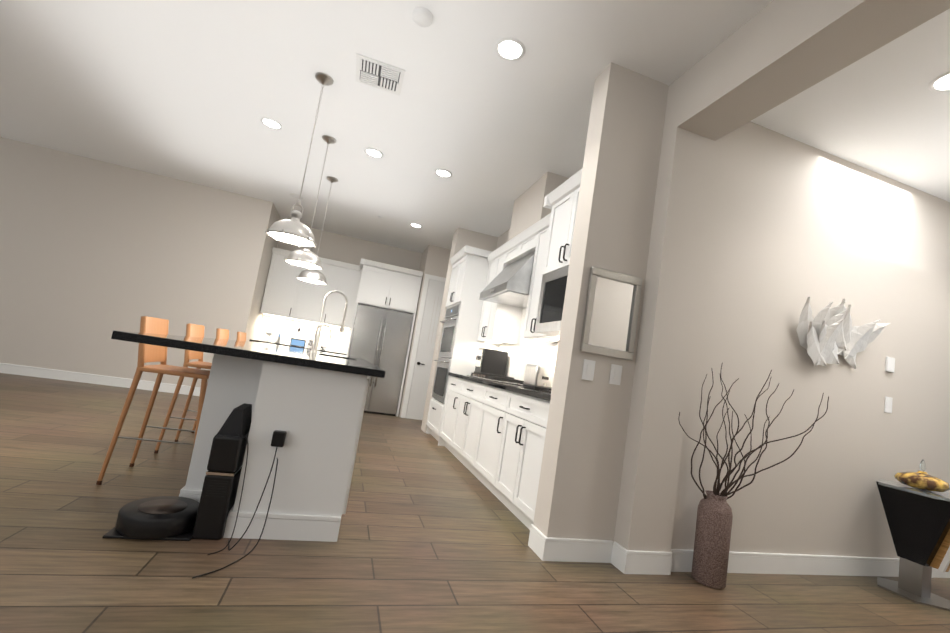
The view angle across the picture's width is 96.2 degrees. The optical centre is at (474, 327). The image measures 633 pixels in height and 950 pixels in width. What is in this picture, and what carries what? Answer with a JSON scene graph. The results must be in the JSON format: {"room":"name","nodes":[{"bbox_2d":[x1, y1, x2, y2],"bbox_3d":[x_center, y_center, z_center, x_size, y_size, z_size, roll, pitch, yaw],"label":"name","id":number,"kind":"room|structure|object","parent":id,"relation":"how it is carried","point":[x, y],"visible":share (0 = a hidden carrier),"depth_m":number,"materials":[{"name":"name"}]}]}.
{"room":"kitchen","nodes":[
{"label":"kitchen","id":0,"kind":"room"},
{"bbox_2d":[249,339,340,353],"bbox_3d":[-2.943,0.347,7.234,1.490,0.040,0.663,11,-6,-16],"label":"countertop","id":1,"kind":"structure","parent":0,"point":[259,340],"depth_m":7.01,"materials":[{"name":"stone"}]},
{"bbox_2d":[266,331,272,341],"bbox_3d":[-3.446,0.149,7.127,0.110,0.172,0.110,11,-6,-16],"label":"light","id":2,"kind":"object","parent":1,"relation":"on","point":[268,333],"visible":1,"depth_m":7.10,"materials":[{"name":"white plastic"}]},
{"bbox_2d":[276,333,280,343],"bbox_3d":[-3.304,0.178,7.184,0.060,0.170,0.070,11,-6,-16],"label":"cordless phone","id":3,"kind":"object","parent":1,"relation":"on","point":[278,338],"visible":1,"depth_m":7.17,"materials":[{"name":"silver metal"}]},
{"bbox_2d":[290,338,305,346],"bbox_3d":[-3.001,0.254,7.230,0.235,0.125,0.071,11,-6,-16],"label":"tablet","id":4,"kind":"object","parent":1,"relation":"on","point":[297,342],"visible":1,"depth_m":7.21,"materials":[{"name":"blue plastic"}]},
{"bbox_2d":[306,339,312,347],"bbox_3d":[-2.783,0.283,7.308,0.180,0.150,0.045,11,-6,-16],"label":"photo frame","id":5,"kind":"object","parent":1,"relation":"on","point":[309,344],"visible":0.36,"depth_m":7.29,"materials":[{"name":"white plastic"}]},
{"bbox_2d":[0,373,949,632],"bbox_3d":[-0.695,1.210,2.603,10.790,0.100,11.100,11,-6,-16],"label":"floor","id":6,"kind":"structure","parent":0,"point":[433,536],"depth_m":2.14,"materials":[{"name":"brown wood"}]},
{"bbox_2d":[96,316,209,484],"bbox_3d":[-1.946,0.468,2.785,0.494,1.005,0.421,11,-6,-16],"label":"stool","id":7,"kind":"object","parent":6,"relation":"on","point":[149,352],"visible":0.67,"depth_m":2.67,"materials":[{"name":"orange wood"}]},
{"bbox_2d":[102,430,249,540],"bbox_3d":[-1.442,0.745,2.128,0.471,0.490,0.300,11,-6,-16],"label":"dock","id":8,"kind":"object","parent":6,"relation":"on","point":[221,481],"visible":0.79,"depth_m":2.05,"materials":[{"name":"black plastic"}]},
{"bbox_2d":[115,496,198,538],"bbox_3d":[-1.532,0.916,2.082,0.336,0.091,0.336,11,-6,-16],"label":"robot vacuum","id":9,"kind":"object","parent":8,"relation":"on","point":[157,517],"visible":0.92,"depth_m":1.99,"materials":[{"name":"black plastic"}]},
{"bbox_2d":[217,403,251,436],"bbox_3d":[-1.229,0.470,2.207,0.110,0.130,0.220,11,-6,-16],"label":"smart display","id":10,"kind":"object","parent":8,"relation":"on","point":[237,421],"visible":0.91,"depth_m":2.11,"materials":[{"name":"plastic"}]},
{"bbox_2d":[154,323,211,452],"bbox_3d":[-2.171,0.506,3.531,0.494,1.005,0.421,11,-6,-16],"label":"stool","id":11,"kind":"object","parent":6,"relation":"on","point":[194,330],"visible":0.44,"depth_m":3.39,"materials":[{"name":"orange wood"}]},
{"bbox_2d":[191,328,228,432],"bbox_3d":[-2.405,0.545,4.305,0.494,1.005,0.421,11,-6,-16],"label":"stool","id":12,"kind":"object","parent":6,"relation":"on","point":[222,333],"visible":0.15,"depth_m":4.22,"materials":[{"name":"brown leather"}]},
{"bbox_2d":[192,430,286,578],"bbox_3d":[-1.052,0.767,1.944,0.217,0.536,0.408,11,-6,-16],"label":"power adapter","id":13,"kind":"object","parent":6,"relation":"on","point":[278,438],"visible":0.98,"depth_m":2.07,"materials":[{"name":"black plastic"}]},
{"bbox_2d":[237,331,245,340],"bbox_3d":[-2.639,0.584,5.080,0.494,1.005,0.421,11,-6,-16],"label":"stool","id":14,"kind":"object","parent":6,"relation":"on","point":[241,336],"visible":0.15,"depth_m":5.08,"materials":[{"name":"orange wood"}]},
{"bbox_2d":[179,351,370,541],"bbox_3d":[-1.574,0.705,3.928,0.856,0.876,3.707,11,-6,-16],"label":"kitchen island","id":15,"kind":"object","parent":6,"relation":"on","point":[312,405],"depth_m":2.23,"materials":[{"name":"white"}]},
{"bbox_2d":[111,331,385,377],"bbox_3d":[-1.624,0.233,3.943,1.250,0.040,3.796,11,-6,-16],"label":"island countertop","id":16,"kind":"structure","parent":15,"relation":"on","point":[265,352],"depth_m":2.23,"materials":[{"name":"black stone"}]},
{"bbox_2d":[309,324,330,352],"bbox_3d":[-1.368,0.100,3.802,0.162,0.273,0.067,11,-6,-16],"label":"filter faucet","id":17,"kind":"object","parent":16,"relation":"on","point":[312,347],"visible":1,"depth_m":3.80,"materials":[{"name":"silver metal"}]},
{"bbox_2d":[311,291,347,352],"bbox_3d":[-1.424,-0.059,4.172,0.306,0.639,0.060,11,-6,-16],"label":"faucet","id":18,"kind":"object","parent":16,"relation":"on","point":[342,327],"visible":0.98,"depth_m":4.16,"materials":[{"name":"silver metal"}]},
{"bbox_2d":[345,303,412,415],"bbox_3d":[-1.788,0.567,7.552,1.015,1.780,0.665,11,-6,-16],"label":"refrigerator","id":19,"kind":"object","parent":6,"relation":"on","point":[380,336],"depth_m":7.27,"materials":[{"name":"silver metal"}]},
{"bbox_2d":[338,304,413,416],"bbox_3d":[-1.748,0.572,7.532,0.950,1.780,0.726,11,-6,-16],"label":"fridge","id":20,"kind":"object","parent":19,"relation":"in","point":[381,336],"depth_m":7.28,"materials":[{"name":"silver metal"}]},
{"bbox_2d":[426,400,441,440],"bbox_3d":[-0.258,1.290,5.785,0.633,0.494,0.815,11,-6,-16],"label":"base cabinet","id":21,"kind":"object","parent":6,"relation":"on","point":[434,419],"depth_m":5.70,"materials":[{"name":"white wood"}]},
{"bbox_2d":[438,376,457,446],"bbox_3d":[-0.005,1.069,5.107,0.608,0.875,0.632,11,-6,-16],"label":"base cabinet","id":22,"kind":"object","parent":6,"relation":"on","point":[452,384],"depth_m":5.17,"materials":[{"name":"white wood"}]},
{"bbox_2d":[446,380,481,470],"bbox_3d":[0.194,1.036,4.448,0.608,0.875,0.976,11,-6,-16],"label":"base cabinet","id":23,"kind":"object","parent":6,"relation":"on","point":[466,402],"depth_m":4.45,"materials":[{"name":"white wood"}]},
{"bbox_2d":[430,304,501,403],"bbox_3d":[-0.117,0.402,5.871,0.633,1.300,0.776,11,-6,-16],"label":"tall cabinet","id":24,"kind":"object","parent":6,"relation":"on","point":[459,345],"depth_m":5.48,"materials":[{"name":"white wood"}]},
{"bbox_2d":[431,303,501,410],"bbox_3d":[-0.163,0.394,5.859,0.654,1.300,0.768,11,-6,-16],"label":"double oven","id":25,"kind":"object","parent":24,"relation":"in","point":[459,345],"depth_m":5.49,"materials":[{"name":"silver metal"}]},
{"bbox_2d":[470,384,501,489],"bbox_3d":[0.405,1.001,3.751,0.608,0.875,0.717,11,-6,-16],"label":"base cabinet","id":26,"kind":"object","parent":6,"relation":"on","point":[487,430],"depth_m":3.78,"materials":[{"name":"white wood"}]},
{"bbox_2d":[490,388,549,529],"bbox_3d":[0.592,0.970,3.133,0.608,0.875,0.807,11,-6,-16],"label":"base cabinet","id":27,"kind":"object","parent":6,"relation":"on","point":[522,425],"depth_m":3.02,"materials":[{"name":"white wood"}]},
{"bbox_2d":[446,372,550,399],"bbox_3d":[0.368,0.565,4.111,0.633,0.040,2.807,11,-6,-16],"label":"countertop","id":28,"kind":"structure","parent":27,"relation":"on","point":[538,394],"depth_m":3.61,"materials":[{"name":"black stone"}]},
{"bbox_2d":[470,348,507,378],"bbox_3d":[0.153,0.442,5.225,0.370,0.350,0.350,11,-6,-16],"label":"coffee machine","id":29,"kind":"object","parent":28,"relation":"on","point":[490,361],"visible":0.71,"depth_m":5.07,"materials":[{"name":"black plastic"}]},
{"bbox_2d":[466,371,538,387],"bbox_3d":[0.269,0.535,4.497,0.520,0.061,0.780,11,-6,-16],"label":"cooktop","id":30,"kind":"object","parent":28,"relation":"in","point":[485,376],"depth_m":4.26,"materials":[{"name":"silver metal"}]},
{"bbox_2d":[523,364,553,390],"bbox_3d":[0.569,0.441,3.807,0.170,0.207,0.282,11,-6,-16],"label":"toaster","id":31,"kind":"object","parent":28,"relation":"on","point":[540,377],"visible":1,"depth_m":3.69,"materials":[{"name":"silver metal"}]},
{"bbox_2d":[678,363,828,588],"bbox_3d":[1.437,0.833,2.314,0.806,1.250,0.633,11,-6,-16],"label":"floor vase","id":32,"kind":"object","parent":6,"relation":"on","point":[712,540],"visible":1,"depth_m":2.42,"materials":[{"name":"stone"}]},
{"bbox_2d":[876,479,949,610],"bbox_3d":[2.934,1.405,2.759,0.520,0.678,0.570,11,-6,-16],"label":"console table","id":33,"kind":"object","parent":6,"relation":"on","point":[918,520],"visible":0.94,"depth_m":2.77,"materials":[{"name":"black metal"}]},
{"bbox_2d":[894,460,949,491],"bbox_3d":[2.972,0.972,2.834,0.264,0.195,0.264,11,-6,-16],"label":"decorative bowl","id":34,"kind":"object","parent":33,"relation":"on","point":[921,479],"visible":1,"depth_m":2.77,"materials":[{"name":"gold glass"}]},
{"bbox_2d":[0,0,949,557],"bbox_3d":[-0.449,-0.338,2.755,10.790,3.050,11.100,11,-6,-16],"label":"wall","id":35,"kind":"structure","parent":0,"point":[722,224],"depth_m":2.91,"materials":[{"name":"beige paint"}]},
{"bbox_2d":[260,251,304,318],"bbox_3d":[-3.273,-0.719,7.364,0.552,1.070,0.328,11,-6,-16],"label":"upper cabinet","id":36,"kind":"object","parent":35,"relation":"attached to","point":[282,294],"depth_m":7.21,"materials":[{"name":"white wood"}]},
{"bbox_2d":[296,328,301,338],"bbox_3d":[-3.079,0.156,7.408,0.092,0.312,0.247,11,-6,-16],"label":"electrical outlet","id":37,"kind":"object","parent":35,"relation":"attached to","point":[298,331],"visible":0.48,"depth_m":7.52,"materials":[{"name":"white plastic"}]},
{"bbox_2d":[297,257,364,330],"bbox_3d":[-2.620,-0.650,7.557,1.044,1.174,0.328,11,-6,-16],"label":"upper cabinet","id":38,"kind":"object","parent":35,"relation":"attached to","point":[340,276],"depth_m":7.43,"materials":[{"name":"white wood"}]},
{"bbox_2d":[357,263,420,314],"bbox_3d":[-1.564,-0.665,7.692,0.964,0.699,0.683,11,-6,-16],"label":"upper cabinet","id":39,"kind":"object","parent":35,"relation":"attached to","point":[382,301],"depth_m":7.37,"materials":[{"name":"white wood"}]},
{"bbox_2d":[401,274,445,419],"bbox_3d":[-0.614,0.370,7.482,0.945,2.520,0.093,11,-6,-16],"label":"pantry door","id":40,"kind":"structure","parent":35,"relation":"in","point":[420,365],"depth_m":7.41,"materials":[{"name":"white wood"}]},
{"bbox_2d":[446,248,485,307],"bbox_3d":[0.039,-0.583,5.969,0.633,0.695,0.815,11,-6,-16],"label":"upper cabinet","id":41,"kind":"object","parent":35,"relation":"attached to","point":[466,274],"depth_m":5.54,"materials":[{"name":"white wood"}]},
{"bbox_2d":[0,363,949,577],"bbox_3d":[-0.625,1.066,2.187,10.640,0.125,10.250,11,-6,-16],"label":"baseboard","id":42,"kind":"structure","parent":35,"relation":"attached to","point":[543,547],"depth_m":2.73,"materials":[{"name":"white wood"}]},
{"bbox_2d":[478,304,485,343],"bbox_3d":[0.324,-0.393,5.425,0.328,1.174,0.355,11,-6,-16],"label":"upper cabinet","id":43,"kind":"object","parent":35,"relation":"attached to","point":[481,315],"depth_m":5.47,"materials":[{"name":"white wood"}]},
{"bbox_2d":[482,304,521,343],"bbox_3d":[0.385,-0.353,5.192,0.328,1.070,0.355,11,-6,-16],"label":"backsplash","id":44,"kind":"structure","parent":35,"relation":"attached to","point":[502,325],"depth_m":5.00,"materials":[{"name":"white tile"}]},
{"bbox_2d":[478,227,537,311],"bbox_3d":[0.488,-0.612,4.590,0.558,0.646,0.880,11,-6,-16],"label":"upper cabinet","id":45,"kind":"object","parent":35,"relation":"attached to","point":[506,269],"depth_m":4.57,"materials":[{"name":"white wood"}]},
{"bbox_2d":[479,248,564,308],"bbox_3d":[0.466,-0.525,4.578,0.571,0.480,0.872,11,-6,-16],"label":"hood","id":46,"kind":"object","parent":45,"relation":"attached to","point":[510,289],"depth_m":4.37,"materials":[{"name":"silver metal"}]},
{"bbox_2d":[522,224,549,343],"bbox_3d":[0.739,-0.413,4.019,0.328,1.070,0.338,11,-6,-16],"label":"upper cabinet","id":47,"kind":"object","parent":35,"relation":"attached to","point":[528,315],"depth_m":4.08,"materials":[{"name":"white wood"}]},
{"bbox_2d":[530,214,558,343],"bbox_3d":[0.811,-0.474,3.812,0.328,1.174,0.338,11,-6,-16],"label":"upper cabinet","id":48,"kind":"object","parent":35,"relation":"attached to","point":[533,335],"depth_m":3.88,"materials":[{"name":"white wood"}]},
{"bbox_2d":[534,268,568,335],"bbox_3d":[0.852,-0.176,3.240,0.463,0.443,0.740,11,-6,-16],"label":"upper cabinet","id":49,"kind":"object","parent":35,"relation":"attached to","point":[548,311],"depth_m":3.33,"materials":[{"name":"white wood"}]},
{"bbox_2d":[534,256,582,338],"bbox_3d":[0.836,-0.179,3.235,0.430,0.486,0.740,11,-6,-16],"label":"microwave","id":50,"kind":"object","parent":49,"relation":"in","point":[554,280],"depth_m":3.32,"materials":[{"name":"black plastic"}]},
{"bbox_2d":[538,188,569,279],"bbox_3d":[0.890,-0.714,3.443,0.468,0.659,0.430,11,-6,-16],"label":"upper cabinet","id":51,"kind":"object","parent":35,"relation":"attached to","point":[553,245],"depth_m":3.48,"materials":[{"name":"white wood"}]},
{"bbox_2d":[558,180,580,271],"bbox_3d":[0.981,-0.729,3.143,0.468,0.659,0.430,11,-6,-16],"label":"upper cabinet","id":52,"kind":"object","parent":35,"relation":"attached to","point":[568,225],"depth_m":3.23,"materials":[{"name":"white wood"}]},
{"bbox_2d":[582,359,595,380],"bbox_3d":[0.679,0.253,2.546,0.075,0.120,0.010,11,-6,-16],"label":"switch plate","id":53,"kind":"object","parent":35,"relation":"attached to","point":[589,369],"depth_m":2.54,"materials":[{"name":"white plastic"}]},
{"bbox_2d":[580,266,642,360],"bbox_3d":[0.835,-0.084,2.601,0.360,0.520,0.026,11,-6,-16],"label":"picture frame","id":54,"kind":"object","parent":35,"relation":"attached to","point":[611,314],"depth_m":2.60,"materials":[{"name":"silver glass"}]},
{"bbox_2d":[609,364,621,384],"bbox_3d":[0.859,0.286,2.599,0.075,0.120,0.010,11,-6,-16],"label":"switch plate","id":55,"kind":"object","parent":35,"relation":"attached to","point":[616,370],"depth_m":2.59,"materials":[{"name":"white plastic"}]},
{"bbox_2d":[796,297,889,368],"bbox_3d":[2.547,0.057,2.944,0.804,0.475,0.132,11,-6,-16],"label":"wall art","id":56,"kind":"object","parent":35,"relation":"attached to","point":[827,334],"visible":1,"depth_m":2.91,"materials":[{"name":"white ceramic"}]},
{"bbox_2d":[884,396,892,412],"bbox_3d":[3.063,0.570,3.160,0.070,0.115,0.007,11,-6,-16],"label":"switch","id":57,"kind":"object","parent":35,"relation":"attached to","point":[888,400],"depth_m":3.15,"materials":[{"name":"white plastic"}]},
{"bbox_2d":[885,357,894,372],"bbox_3d":[3.096,0.276,3.181,0.080,0.110,0.014,11,-6,-16],"label":"switch","id":58,"kind":"object","parent":35,"relation":"attached to","point":[890,365],"depth_m":3.17,"materials":[{"name":"white plastic"}]},
{"bbox_2d":[0,0,949,252],"bbox_3d":[-0.212,-1.837,2.902,10.790,0.200,11.100,11,-6,-16],"label":"ceiling","id":59,"kind":"structure","parent":0,"point":[194,91],"depth_m":3.35,"materials":[{"name":"white paint"}]},
{"bbox_2d":[260,117,281,129],"bbox_3d":[-1.986,-1.990,4.162,0.196,0.008,0.196,11,-6,-16],"label":"recessed light","id":60,"kind":"object","parent":59,"relation":"in","point":[271,123],"visible":1,"depth_m":4.16,"materials":[{"name":"white"}]},
{"bbox_2d":[290,193,303,198],"bbox_3d":[-2.560,-1.888,6.128,0.196,0.008,0.196,11,-6,-16],"label":"recessed light","id":61,"kind":"object","parent":59,"relation":"in","point":[294,195],"visible":0.96,"depth_m":6.12,"materials":[{"name":"white"}]},
{"bbox_2d":[265,72,333,246],"bbox_3d":[-1.278,-1.301,3.267,0.352,1.313,0.359,11,-6,-16],"label":"pendant light","id":62,"kind":"object","parent":59,"relation":"hanging from","point":[293,230],"visible":1,"depth_m":3.20,"materials":[{"name":"silver metal"}]},
{"bbox_2d":[284,135,335,269],"bbox_3d":[-1.568,-1.253,4.226,0.352,1.313,0.359,11,-6,-16],"label":"pendant light","id":63,"kind":"object","parent":59,"relation":"hanging from","point":[306,257],"visible":0.9,"depth_m":4.15,"materials":[{"name":"silver metal"}]},
{"bbox_2d":[296,176,337,284],"bbox_3d":[-1.872,-1.203,5.230,0.352,1.313,0.359,11,-6,-16],"label":"pendant light","id":64,"kind":"object","parent":59,"relation":"hanging from","point":[316,277],"visible":0.77,"depth_m":5.13,"materials":[{"name":"silver metal"}]},
{"bbox_2d":[364,148,382,157],"bbox_3d":[-1.051,-1.815,4.436,0.196,0.008,0.196,11,-6,-16],"label":"recessed light","id":65,"kind":"object","parent":59,"relation":"in","point":[373,152],"visible":1,"depth_m":4.43,"materials":[{"name":"white"}]},
{"bbox_2d":[356,54,404,95],"bbox_3d":[-0.714,-1.881,3.189,0.345,0.012,0.315,11,-6,-16],"label":"ceiling vent","id":66,"kind":"object","parent":59,"relation":"in","point":[374,73],"visible":1,"depth_m":3.17,"materials":[{"name":"white metal"}]},
{"bbox_2d":[410,223,421,227],"bbox_3d":[-0.914,-1.581,6.599,0.196,0.008,0.196,11,-6,-16],"label":"recessed light","id":67,"kind":"object","parent":59,"relation":"in","point":[416,225],"visible":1,"depth_m":6.59,"materials":[{"name":"white"}]},
{"bbox_2d":[412,7,432,26],"bbox_3d":[-0.317,-1.868,2.574,0.123,0.033,0.123,14,-7,-40],"label":"smoke detector","id":68,"kind":"object","parent":59,"relation":"attached to","point":[422,16],"depth_m":2.55,"materials":[{"name":"white plastic"}]},
{"bbox_2d":[435,169,451,177],"bbox_3d":[-0.346,-1.682,4.653,0.196,0.008,0.196,11,-6,-16],"label":"recessed light","id":69,"kind":"object","parent":59,"relation":"in","point":[443,173],"visible":1,"depth_m":4.65,"materials":[{"name":"white"}]},
{"bbox_2d":[495,37,524,60],"bbox_3d":[0.224,-1.780,2.733,0.196,0.008,0.196,11,-6,-16],"label":"recessed light","id":70,"kind":"object","parent":59,"relation":"in","point":[509,49],"visible":1,"depth_m":2.73,"materials":[{"name":"white"}]},
{"bbox_2d":[928,71,949,92],"bbox_3d":[2.604,-1.343,2.316,0.196,0.008,0.196,11,-6,-16],"label":"recessed light","id":71,"kind":"object","parent":59,"relation":"in","point":[940,83],"visible":1,"depth_m":2.36,"materials":[{"name":"white"}]}
]}

